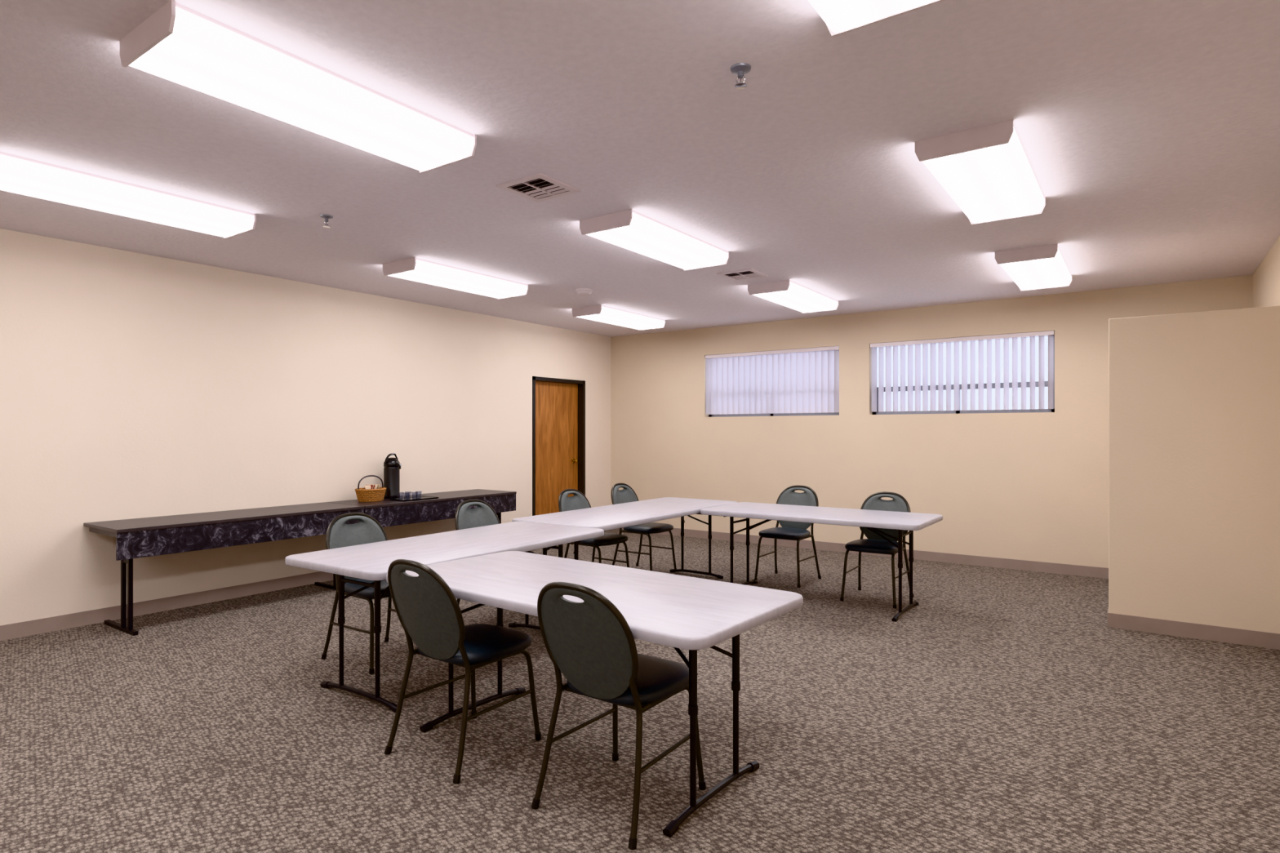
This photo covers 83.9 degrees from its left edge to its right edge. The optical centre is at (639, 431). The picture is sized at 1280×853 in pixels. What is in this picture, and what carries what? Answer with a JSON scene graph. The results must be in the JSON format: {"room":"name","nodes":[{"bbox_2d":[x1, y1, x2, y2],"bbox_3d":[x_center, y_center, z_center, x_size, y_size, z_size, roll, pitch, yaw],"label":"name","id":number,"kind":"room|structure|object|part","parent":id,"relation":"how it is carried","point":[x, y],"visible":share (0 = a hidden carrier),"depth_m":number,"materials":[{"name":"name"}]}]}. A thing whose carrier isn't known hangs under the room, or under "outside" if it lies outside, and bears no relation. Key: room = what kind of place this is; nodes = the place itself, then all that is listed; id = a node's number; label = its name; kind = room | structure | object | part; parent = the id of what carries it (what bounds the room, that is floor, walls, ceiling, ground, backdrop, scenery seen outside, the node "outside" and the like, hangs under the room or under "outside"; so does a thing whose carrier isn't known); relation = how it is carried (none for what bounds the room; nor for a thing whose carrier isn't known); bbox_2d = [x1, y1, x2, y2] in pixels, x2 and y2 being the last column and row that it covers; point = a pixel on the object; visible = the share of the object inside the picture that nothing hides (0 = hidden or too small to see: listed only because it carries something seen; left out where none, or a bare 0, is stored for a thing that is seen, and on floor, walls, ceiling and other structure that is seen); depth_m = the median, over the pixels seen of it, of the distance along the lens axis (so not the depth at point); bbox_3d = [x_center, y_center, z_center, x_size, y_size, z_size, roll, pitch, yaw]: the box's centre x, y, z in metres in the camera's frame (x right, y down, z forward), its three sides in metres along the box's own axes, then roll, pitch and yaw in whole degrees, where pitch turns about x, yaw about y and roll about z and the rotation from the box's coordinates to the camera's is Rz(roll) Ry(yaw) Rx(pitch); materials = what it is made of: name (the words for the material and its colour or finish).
{"room":"meeting room","nodes":[
{"label":"meeting room","id":0,"kind":"room"},
{"bbox_2d":[0,228,610,626],"bbox_3d":[-3.642,0.020,6.253,0.220,2.860,10.810,0,0,35],"label":"wall","id":1,"kind":"structure","parent":0,"point":[133,384],"depth_m":6.09,"materials":[{"name":"beige paint"}]},
{"bbox_2d":[0,571,333,640],"bbox_3d":[-3.549,1.397,6.188,0.008,0.105,10.810,0,0,35],"label":"baseboard","id":2,"kind":"structure","parent":1,"relation":"attached to","point":[25,628],"depth_m":5.73,"materials":[{"name":"plastic"}]},
{"bbox_2d":[532,376,585,515],"bbox_3d":[-1.151,0.365,9.716,0.172,2.170,1.060,0,0,35],"label":"door frame","id":3,"kind":"structure","parent":1,"relation":"in","point":[581,384],"depth_m":10.06,"materials":[{"name":"paint"}]},
{"bbox_2d":[535,381,577,515],"bbox_3d":[-1.182,0.383,9.738,0.045,2.110,0.964,0,0,35],"label":"door","id":4,"kind":"structure","parent":3,"relation":"attached to","point":[556,403],"depth_m":9.71,"materials":[{"name":"brown wood"}]},
{"bbox_3d":[-0.914,0.410,10.014,0.075,0.066,0.066,0,0,35],"label":"knob","id":5,"kind":"part","parent":3,"relation":"part of","materials":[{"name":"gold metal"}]},
{"bbox_2d":[0,0,1279,337],"bbox_3d":[-0.582,-1.460,4.091,7.673,0.100,11.210,0,0,35],"label":"ceiling","id":6,"kind":"structure","parent":0,"point":[1148,131],"depth_m":3.49,"materials":[{"name":"paint"}]},
{"bbox_2d":[0,151,256,238],"bbox_3d":[-3.032,-1.361,4.200,0.428,0.098,1.300,0,0,35],"label":"ceiling light fixture","id":7,"kind":"object","parent":6,"relation":"attached to","point":[19,175],"depth_m":4.07,"materials":[{"name":"white plastic"}]},
{"bbox_2d":[120,0,476,173],"bbox_3d":[-1.326,-1.361,2.976,0.428,0.098,1.300,0,0,35],"label":"ceiling light fixture","id":8,"kind":"object","parent":6,"relation":"attached to","point":[178,43],"depth_m":2.76,"materials":[{"name":"white plastic"}]},
{"bbox_2d":[320,213,333,227],"bbox_3d":[-2.048,-1.373,4.656,0.080,0.073,0.080,0,0,35],"label":"sprinkler","id":9,"kind":"object","parent":6,"relation":"attached to","point":[325,216],"visible":1,"depth_m":4.64,"materials":[{"name":"metal"}]},
{"bbox_2d":[382,257,528,298],"bbox_3d":[-1.618,-1.361,6.409,0.428,0.098,1.300,0,0,35],"label":"ceiling light fixture","id":10,"kind":"object","parent":6,"relation":"attached to","point":[416,269],"depth_m":6.21,"materials":[{"name":"white plastic"}]},
{"bbox_2d":[496,172,580,202],"bbox_3d":[-0.584,-1.405,4.111,0.340,0.010,0.340,0,0,35],"label":"ceiling air vent","id":11,"kind":"object","parent":6,"relation":"in","point":[538,187],"depth_m":4.10,"materials":[{"name":"white metal"}]},
{"bbox_2d":[575,288,592,295],"bbox_3d":[-0.556,-1.383,7.079,0.170,0.053,0.170,0,0,35],"label":"smoke detector","id":12,"kind":"object","parent":6,"relation":"attached to","point":[581,291],"visible":1,"depth_m":7.03,"materials":[{"name":"white plastic"}]},
{"bbox_2d":[572,304,665,329],"bbox_3d":[-0.230,-1.361,8.563,0.428,0.098,1.300,0,0,35],"label":"ceiling light fixture","id":13,"kind":"object","parent":6,"relation":"attached to","point":[602,313],"depth_m":8.35,"materials":[{"name":"white plastic"}]},
{"bbox_2d":[579,208,728,271],"bbox_3d":[0.146,-1.361,5.162,0.428,0.098,1.300,0,0,35],"label":"ceiling light fixture","id":14,"kind":"object","parent":6,"relation":"attached to","point":[630,229],"depth_m":4.94,"materials":[{"name":"white plastic"}]},
{"bbox_2d":[730,62,751,88],"bbox_3d":[0.390,-1.373,2.761,0.080,0.073,0.080,0,0,35],"label":"sprinkler","id":15,"kind":"object","parent":6,"relation":"attached to","point":[740,69],"visible":1,"depth_m":2.75,"materials":[{"name":"metal"}]},
{"bbox_2d":[716,268,768,280],"bbox_3d":[0.920,-1.405,6.379,0.340,0.010,0.340,0,0,35],"label":"ceiling air vent","id":16,"kind":"object","parent":6,"relation":"in","point":[748,273],"depth_m":6.37,"materials":[{"name":"white metal"}]},
{"bbox_2d":[747,279,838,313],"bbox_3d":[1.582,-1.361,7.246,0.428,0.098,1.300,0,0,35],"label":"ceiling light fixture","id":17,"kind":"object","parent":6,"relation":"attached to","point":[788,293],"depth_m":6.98,"materials":[{"name":"white plastic"}]},
{"bbox_2d":[808,0,945,37],"bbox_3d":[0.424,-1.361,1.727,0.428,0.098,1.300,0,0,35],"label":"ceiling light fixture","id":18,"kind":"object","parent":6,"relation":"attached to","point":[840,17],"depth_m":2.23,"materials":[{"name":"white plastic"}]},
{"bbox_2d":[914,120,1045,224],"bbox_3d":[1.885,-1.361,3.872,0.428,0.098,1.300,0,0,35],"label":"ceiling light fixture","id":19,"kind":"object","parent":6,"relation":"attached to","point":[987,171],"depth_m":3.62,"materials":[{"name":"white plastic"}]},
{"bbox_2d":[994,244,1071,290],"bbox_3d":[3.332,-1.361,5.997,0.428,0.098,1.300,0,0,35],"label":"ceiling light fixture","id":20,"kind":"object","parent":6,"relation":"attached to","point":[1041,267],"depth_m":5.70,"materials":[{"name":"white plastic"}]},
{"bbox_2d":[0,529,1279,852],"bbox_3d":[-0.582,1.500,4.091,7.673,0.100,11.210,0,0,35],"label":"floor","id":21,"kind":"structure","parent":0,"point":[1002,711],"depth_m":3.39,"materials":[{"name":"carpet"}]},
{"bbox_2d":[83,502,364,635],"bbox_3d":[-3.332,1.065,5.912,0.639,0.770,1.926,0,0,35],"label":"buffet table","id":22,"kind":"object","parent":21,"relation":"on","point":[135,538],"visible":0.78,"depth_m":5.47,"materials":[{"name":"laminate"}]},
{"bbox_2d":[320,512,395,674],"bbox_3d":[-1.702,0.999,4.607,0.606,0.911,0.492,0,0,35],"label":"banquet chair","id":23,"kind":"object","parent":21,"relation":"on","point":[340,534],"visible":0.54,"depth_m":4.62,"materials":[{"name":"grey plastic"}]},
{"bbox_3d":[-1.878,0.780,4.731,0.161,0.436,0.416,0,0,35],"label":"backrest","id":24,"kind":"part","parent":23,"relation":"part of","materials":[{"name":"grey plastic"}]},
{"bbox_3d":[-1.638,0.981,4.561,0.450,0.067,0.444,0,0,35],"label":"seat","id":25,"kind":"part","parent":23,"relation":"part of","materials":[{"name":"leather"}]},
{"bbox_2d":[328,488,516,527],"bbox_3d":[-2.218,1.065,7.489,0.639,0.770,1.924,0,0,35],"label":"buffet table","id":26,"kind":"object","parent":21,"relation":"on","point":[388,513],"visible":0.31,"depth_m":7.16,"materials":[{"name":"laminate"}]},
{"bbox_2d":[355,475,386,502],"bbox_3d":[-2.645,0.553,7.000,0.266,0.254,0.302,0,0,35],"label":"wicker basket","id":27,"kind":"object","parent":26,"relation":"on","point":[372,492],"visible":1,"depth_m":6.91,"materials":[{"name":"wicker"}]},
{"bbox_3d":[-2.645,0.498,7.000,0.014,0.145,0.288,0,0,35],"label":"handle","id":28,"kind":"part","parent":27,"relation":"part of","materials":[{"name":"wicker"}]},
{"bbox_2d":[383,453,401,498],"bbox_3d":[-2.541,0.450,7.299,0.164,0.460,0.192,0,0,-30],"label":"coffee airpot","id":29,"kind":"object","parent":26,"relation":"on","point":[392,466],"visible":0.98,"depth_m":7.25,"materials":[{"name":"black plastic"}]},
{"bbox_3d":[-2.548,0.280,7.310,0.020,0.120,0.183,0,0,25],"label":"handle","id":30,"kind":"part","parent":29,"relation":"part of","materials":[{"name":"black plastic"}]},
{"bbox_2d":[389,495,438,501],"bbox_3d":[-2.276,0.642,7.192,0.260,0.075,0.440,0,0,35],"label":"serving tray","id":31,"kind":"object","parent":26,"relation":"on","point":[423,497],"visible":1,"depth_m":7.20,"materials":[{"name":"black plastic"}]},
{"bbox_2d":[284,521,604,712],"bbox_3d":[-1.109,1.074,4.494,0.860,0.768,1.900,0,0,34],"label":"folding table","id":32,"kind":"object","parent":21,"relation":"on","point":[371,561],"visible":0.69,"depth_m":4.11,"materials":[{"name":"plastic"}]},
{"bbox_2d":[384,559,541,783],"bbox_3d":[-0.818,0.999,3.262,0.492,0.911,0.606,0,0,35],"label":"banquet chair","id":33,"kind":"object","parent":21,"relation":"on","point":[428,611],"visible":1,"depth_m":3.10,"materials":[{"name":"grey plastic"}]},
{"bbox_3d":[-0.942,0.780,3.085,0.416,0.436,0.161,0,0,35],"label":"backrest","id":34,"kind":"part","parent":33,"relation":"part of","materials":[{"name":"grey plastic"}]},
{"bbox_3d":[-0.772,0.981,3.325,0.444,0.067,0.450,0,0,35],"label":"seat","id":35,"kind":"part","parent":33,"relation":"part of","materials":[{"name":"leather"}]},
{"bbox_2d":[454,499,500,608],"bbox_3d":[-1.116,0.999,5.540,0.606,0.911,0.492,0,0,35],"label":"banquet chair","id":36,"kind":"object","parent":21,"relation":"on","point":[484,514],"visible":0.41,"depth_m":5.67,"materials":[{"name":"grey plastic"}]},
{"bbox_3d":[-1.292,0.780,5.664,0.161,0.436,0.416,0,0,35],"label":"backrest","id":37,"kind":"part","parent":36,"relation":"part of","materials":[{"name":"grey plastic"}]},
{"bbox_2d":[558,488,629,567],"bbox_3d":[-0.438,0.999,6.603,0.606,0.911,0.492,0,0,35],"label":"banquet chair","id":38,"kind":"object","parent":21,"relation":"on","point":[579,500],"visible":0.57,"depth_m":6.62,"materials":[{"name":"grey plastic"}]},
{"bbox_3d":[-0.614,0.780,6.728,0.161,0.436,0.416,0,0,35],"label":"backrest","id":39,"kind":"part","parent":38,"relation":"part of","materials":[{"name":"grey plastic"}]},
{"bbox_3d":[-0.373,0.981,6.558,0.450,0.067,0.444,0,0,35],"label":"seat","id":40,"kind":"part","parent":38,"relation":"part of","materials":[{"name":"leather"}]},
{"bbox_2d":[386,551,803,837],"bbox_3d":[-0.276,1.074,3.256,1.850,0.768,0.860,0,0,38],"label":"folding table","id":41,"kind":"object","parent":21,"relation":"on","point":[677,611],"visible":0.92,"depth_m":3.00,"materials":[{"name":"plastic"}]},
{"bbox_2d":[531,582,706,849],"bbox_3d":[-0.085,0.999,2.799,0.492,0.911,0.606,0,0,35],"label":"banquet chair","id":42,"kind":"object","parent":21,"relation":"on","point":[590,642],"visible":0.95,"depth_m":2.63,"materials":[{"name":"grey plastic"}]},
{"bbox_3d":[-0.210,0.780,2.623,0.416,0.436,0.161,0,0,35],"label":"backrest","id":43,"kind":"part","parent":42,"relation":"part of","materials":[{"name":"grey plastic"}]},
{"bbox_3d":[-0.040,0.981,2.863,0.444,0.067,0.450,0,0,35],"label":"seat","id":44,"kind":"part","parent":42,"relation":"part of","materials":[{"name":"leather"}]},
{"bbox_2d":[511,497,737,578],"bbox_3d":[-0.024,1.074,6.342,0.860,0.768,2.330,0,0,35],"label":"folding table","id":45,"kind":"object","parent":21,"relation":"on","point":[612,517],"visible":0.59,"depth_m":6.11,"materials":[{"name":"plastic"}]},
{"bbox_2d":[611,483,676,571],"bbox_3d":[0.019,0.999,7.370,0.606,0.911,0.492,0,0,35],"label":"banquet chair","id":46,"kind":"object","parent":21,"relation":"on","point":[627,495],"visible":0.71,"depth_m":7.33,"materials":[{"name":"grey plastic"}]},
{"bbox_3d":[-0.157,0.780,7.495,0.161,0.436,0.416,0,0,35],"label":"backrest","id":47,"kind":"part","parent":46,"relation":"part of","materials":[{"name":"grey plastic"}]},
{"bbox_3d":[0.083,0.981,7.325,0.450,0.067,0.444,0,0,35],"label":"seat","id":48,"kind":"part","parent":46,"relation":"part of","materials":[{"name":"leather"}]},
{"bbox_2d":[754,485,821,587],"bbox_3d":[1.454,0.999,6.979,0.492,0.911,0.606,0,0,35],"label":"banquet chair","id":49,"kind":"object","parent":21,"relation":"on","point":[791,531],"visible":0.84,"depth_m":7.03,"materials":[{"name":"grey plastic"}]},
{"bbox_3d":[1.409,0.981,6.915,0.444,0.067,0.450,0,0,35],"label":"seat","id":50,"kind":"part","parent":49,"relation":"part of","materials":[{"name":"leather"}]},
{"bbox_3d":[1.579,0.780,7.155,0.416,0.436,0.161,0,0,35],"label":"backrest","id":51,"kind":"part","parent":49,"relation":"part of","materials":[{"name":"grey plastic"}]},
{"bbox_2d":[700,502,942,622],"bbox_3d":[1.525,1.074,6.135,1.880,0.768,0.860,0,0,35],"label":"folding table","id":52,"kind":"object","parent":21,"relation":"on","point":[868,519],"visible":0.94,"depth_m":5.87,"materials":[{"name":"plastic"}]},
{"bbox_2d":[840,491,913,608],"bbox_3d":[2.068,0.999,6.202,0.492,0.911,0.606,0,0,35],"label":"banquet chair","id":53,"kind":"object","parent":21,"relation":"on","point":[874,544],"visible":0.77,"depth_m":6.26,"materials":[{"name":"grey plastic"}]},
{"bbox_3d":[2.023,0.981,6.138,0.444,0.067,0.450,0,0,35],"label":"seat","id":54,"kind":"part","parent":53,"relation":"part of","materials":[{"name":"leather"}]},
{"bbox_3d":[2.193,0.780,6.378,0.416,0.436,0.161,0,0,35],"label":"backrest","id":55,"kind":"part","parent":53,"relation":"part of","materials":[{"name":"grey plastic"}]},
{"bbox_2d":[705,346,839,358],"bbox_3d":[1.659,-1.016,9.165,1.862,0.043,0.056,0,0,35],"label":"blind headrail","id":56,"kind":"object","parent":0,"point":[831,348],"depth_m":9.10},
{"bbox_2d":[610,275,1252,568],"bbox_3d":[2.595,0.020,8.587,7.673,2.860,0.200,0,0,35],"label":"wall","id":57,"kind":"structure","parent":0,"point":[1027,486],"depth_m":8.09,"materials":[{"name":"beige paint"}]},
{"bbox_2d":[708,357,839,417],"bbox_3d":[1.721,-0.620,9.253,1.870,0.840,0.060,0,0,35],"label":"window","id":58,"kind":"structure","parent":57,"relation":"in","point":[821,413],"depth_m":9.20,"materials":[{"name":"metal"}]},
{"bbox_2d":[706,350,839,414],"bbox_3d":[1.668,-0.615,9.181,1.851,0.760,0.067,0,0,35],"label":"blind slats","id":59,"kind":"object","parent":58,"relation":"attached to","point":[804,382],"visible":1,"depth_m":9.14,"materials":[{"name":"white plastic"}]},
{"bbox_2d":[613,527,1108,578],"bbox_3d":[2.122,1.397,8.794,6.261,0.105,0.008,0,0,35],"label":"baseboard","id":60,"kind":"structure","parent":57,"relation":"attached to","point":[1023,565],"depth_m":7.89,"materials":[{"name":"plastic"}]},
{"bbox_2d":[872,335,1054,414],"bbox_3d":[3.554,-0.620,7.958,1.892,0.840,0.060,0,0,35],"label":"window","id":61,"kind":"structure","parent":57,"relation":"in","point":[1019,411],"depth_m":7.87,"materials":[{"name":"metal"}]},
{"bbox_2d":[871,335,1053,412],"bbox_3d":[3.504,-0.615,7.883,1.855,0.760,0.079,0,0,35],"label":"blind slats","id":62,"kind":"object","parent":61,"relation":"attached to","point":[1050,338],"visible":1,"depth_m":7.88,"materials":[{"name":"white plastic"}]},
{"bbox_2d":[870,330,1054,347],"bbox_3d":[3.492,-1.016,7.869,1.884,0.043,0.056,0,0,35],"label":"blind headrail","id":63,"kind":"object","parent":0,"point":[1049,332],"depth_m":7.79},
{"bbox_2d":[1108,305,1279,633],"bbox_3d":[4.494,0.305,5.849,1.012,2.290,2.080,0,0,35],"label":"wall partition","id":64,"kind":"structure","parent":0,"point":[1194,397],"depth_m":5.00,"materials":[{"name":"beige paint"}]},
{"bbox_2d":[1106,608,1279,649],"bbox_3d":[4.488,1.397,5.848,1.020,0.105,2.088,0,0,35],"label":"baseboard","id":65,"kind":"structure","parent":64,"relation":"attached to","point":[1184,629],"depth_m":4.99,"materials":[{"name":"plastic"}]},
{"bbox_2d":[1252,235,1279,307],"bbox_3d":[2.469,0.020,1.935,0.200,2.860,10.810,0,0,35],"label":"wall","id":66,"kind":"structure","parent":0,"point":[1266,277],"depth_m":5.57,"materials":[{"name":"beige paint"}]}
]}

